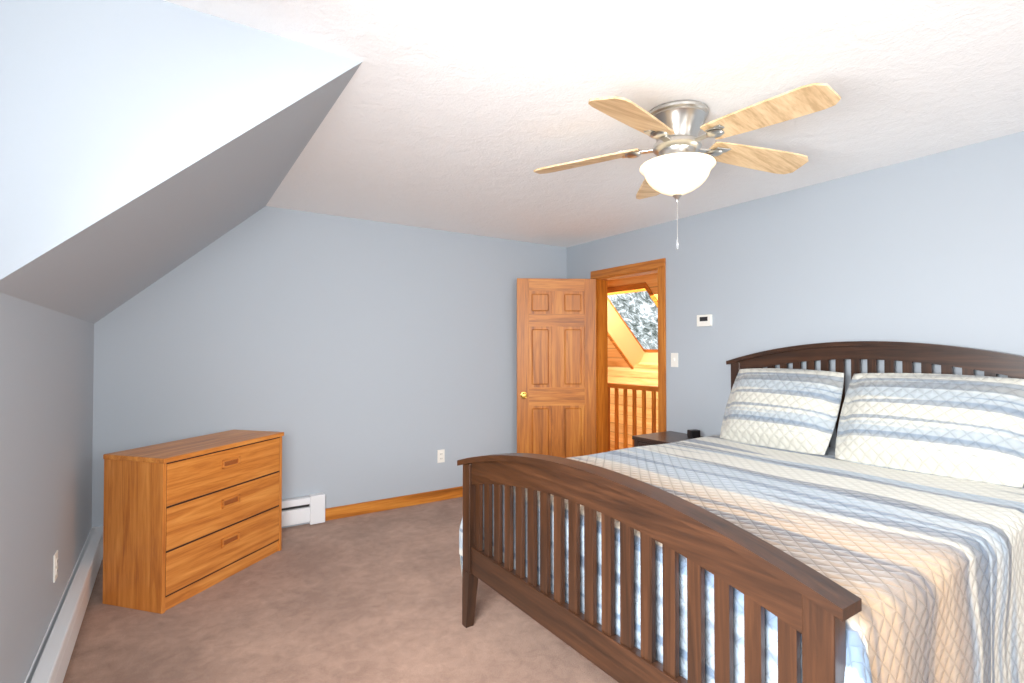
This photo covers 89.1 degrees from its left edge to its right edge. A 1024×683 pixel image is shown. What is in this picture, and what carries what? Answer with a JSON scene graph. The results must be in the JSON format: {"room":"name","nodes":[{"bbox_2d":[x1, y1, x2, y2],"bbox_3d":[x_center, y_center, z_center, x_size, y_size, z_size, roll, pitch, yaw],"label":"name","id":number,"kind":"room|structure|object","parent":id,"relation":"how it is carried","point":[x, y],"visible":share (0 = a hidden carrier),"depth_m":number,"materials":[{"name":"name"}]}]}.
{"room":"bedroom","nodes":[
{"label":"bedroom","id":0,"kind":"room"},
{"bbox_2d":[0,292,93,682],"bbox_3d":[-1.157,0.093,0.918,0.120,2.520,5.850,1,-1,-33],"label":"wall","id":1,"kind":"structure","parent":0,"point":[46,398],"depth_m":1.93,"materials":[{"name":"grey paint"}]},
{"bbox_2d":[53,550,57,582],"bbox_3d":[-1.943,0.957,2.215,0.010,0.114,0.070,1,-1,-33],"label":"electrical outlet","id":2,"kind":"object","parent":1,"relation":"attached to","point":[55,566],"visible":0.96,"depth_m":2.20,"materials":[{"name":"white plastic"}]},
{"bbox_2d":[24,492,324,682],"bbox_3d":[-1.061,1.254,2.145,1.410,0.215,3.640,1,-1,-33],"label":"baseboard heater","id":3,"kind":"object","parent":1,"relation":"attached to","point":[50,663],"visible":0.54,"depth_m":2.41,"materials":[{"name":"white metal"}]},
{"bbox_2d":[0,74,353,323],"bbox_3d":[-1.669,-0.616,2.637,1.068,0.989,2.435,1,-1,-33],"label":"ceiling","id":4,"kind":"structure","parent":0,"point":[99,274],"depth_m":2.17,"materials":[{"name":"grey paint"}]},
{"bbox_2d":[0,0,362,289],"bbox_3d":[-1.040,-0.591,1.647,1.107,1.130,0.100,1,-1,-33],"label":"wall","id":5,"kind":"structure","parent":0,"point":[111,111],"depth_m":1.51,"materials":[{"name":"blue paint"}]},
{"bbox_2d":[92,206,566,559],"bbox_3d":[-1.073,0.144,4.405,4.100,2.520,0.120,1,-1,-33],"label":"wall","id":6,"kind":"structure","parent":0,"point":[355,360],"depth_m":4.10,"materials":[{"name":"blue paint"}]},
{"bbox_2d":[325,486,462,520],"bbox_3d":[-0.442,1.361,4.720,2.440,0.095,0.019,1,-1,-33],"label":"baseboard","id":7,"kind":"structure","parent":6,"relation":"attached to","point":[338,512],"depth_m":4.33,"materials":[{"name":"brown wood"}]},
{"bbox_2d":[437,449,444,462],"bbox_3d":[-0.628,1.017,4.609,0.070,0.114,0.010,1,-1,-33],"label":"electrical outlet","id":8,"kind":"object","parent":6,"relation":"attached to","point":[440,456],"visible":1,"depth_m":4.61,"materials":[{"name":"white plastic"}]},
{"bbox_2d":[63,497,617,682],"bbox_3d":[0.504,1.419,1.995,4.100,0.100,5.850,1,-1,-33],"label":"floor","id":9,"kind":"structure","parent":0,"point":[374,597],"depth_m":2.52,"materials":[{"name":"beige carpet"}]},
{"bbox_2d":[103,430,283,613],"bbox_3d":[-1.840,0.993,3.103,0.412,0.785,0.882,0,-1,16],"label":"dresser","id":10,"kind":"object","parent":9,"relation":"on","point":[185,519],"visible":1,"depth_m":2.79,"materials":[{"name":"brown wood"}]},
{"bbox_2d":[632,431,703,446],"bbox_3d":[1.241,1.062,3.912,0.464,0.670,0.514,1,-1,-33],"label":"nightstand","id":11,"kind":"object","parent":9,"relation":"on","point":[665,437],"visible":0.19,"depth_m":3.94,"materials":[{"name":"brown wood"}]},
{"bbox_2d":[687,429,699,438],"bbox_3d":[1.367,0.696,3.911,0.082,0.062,0.056,0,-1,-13],"label":"alarm clock","id":12,"kind":"object","parent":11,"relation":"on","point":[693,433],"visible":0.9,"depth_m":3.89,"materials":[{"name":"black plastic"}]},
{"bbox_2d":[457,341,1023,682],"bbox_3d":[1.155,0.682,2.441,2.258,1.386,1.850,1,-1,-33],"label":"bed","id":13,"kind":"object","parent":9,"relation":"on","point":[768,534],"visible":1,"depth_m":1.83,"materials":[{"name":"brown wood"}]},
{"bbox_2d":[164,0,1023,247],"bbox_3d":[0.504,-1.091,2.031,4.100,0.120,5.850,1,-1,-33],"label":"ceiling","id":14,"kind":"structure","parent":0,"point":[464,116],"depth_m":2.15,"materials":[{"name":"white paint"}]},
{"bbox_2d":[533,83,840,249],"bbox_3d":[0.765,-0.718,2.296,1.299,0.615,1.243,1,-1,-33],"label":"fan","id":15,"kind":"object","parent":14,"relation":"hanging from","point":[678,167],"visible":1,"depth_m":2.23,"materials":[{"name":"beige wood"}]},
{"bbox_2d":[567,131,1023,447],"bbox_3d":[2.165,0.125,3.109,0.120,2.520,5.850,1,-1,-33],"label":"wall","id":16,"kind":"structure","parent":0,"point":[929,249],"depth_m":3.19,"materials":[{"name":"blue paint"}]},
{"bbox_2d":[591,258,665,453],"bbox_3d":[1.085,0.359,4.744,0.156,2.100,0.914,1,-1,-33],"label":"door frame","id":17,"kind":"structure","parent":16,"relation":"attached to","point":[602,277],"depth_m":5.00,"materials":[{"name":"brown wood"}]},
{"bbox_2d":[517,278,595,457],"bbox_3d":[0.429,0.401,4.978,0.766,2.007,0.163,0,-1,-3],"label":"door","id":18,"kind":"structure","parent":17,"relation":"attached to","point":[556,367],"depth_m":4.97,"materials":[{"name":"brown wood"}]},
{"bbox_2d":[671,353,677,366],"bbox_3d":[1.328,0.152,4.255,0.016,0.116,0.072,1,-1,-33],"label":"light switch","id":19,"kind":"object","parent":16,"relation":"attached to","point":[674,359],"visible":1,"depth_m":4.25,"materials":[{"name":"white plastic"}]},
{"bbox_2d":[697,314,711,326],"bbox_3d":[1.486,-0.162,4.013,0.024,0.090,0.130,1,-1,-33],"label":"thermostat","id":20,"kind":"object","parent":16,"relation":"attached to","point":[704,320],"visible":0.98,"depth_m":4.00,"materials":[{"name":"white plastic"}]},
{"label":"outside","id":21,"kind":"structure","parent":0,"visible":0},
{"bbox_2d":[607,273,657,450],"bbox_3d":[1.244,0.580,6.203,2.155,4.900,4.440,1,-1,-33],"label":"planks","id":22,"kind":"object","parent":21,"point":[620,370],"visible":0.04,"depth_m":7.19,"materials":[{"name":"brown wood"}]},
{"bbox_2d":[607,282,657,368],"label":"skylight window","id":23,"kind":"structure","parent":22,"relation":"attached to","point":[632,317],"depth_m":6.88,"materials":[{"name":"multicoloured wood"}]},
{"bbox_3d":[1.271,2.230,6.197,2.060,1.600,4.200,1,-1,-33],"label":"floor","id":24,"kind":"structure","parent":21,"visible":0},
{"bbox_2d":[608,382,657,450],"bbox_3d":[1.046,0.918,6.067,0.090,1.020,4.160,1,-1,-33],"label":"railing","id":25,"kind":"object","parent":24,"relation":"on","point":[634,388],"visible":0.04,"depth_m":5.68,"materials":[{"name":"brown wood"}]}
]}

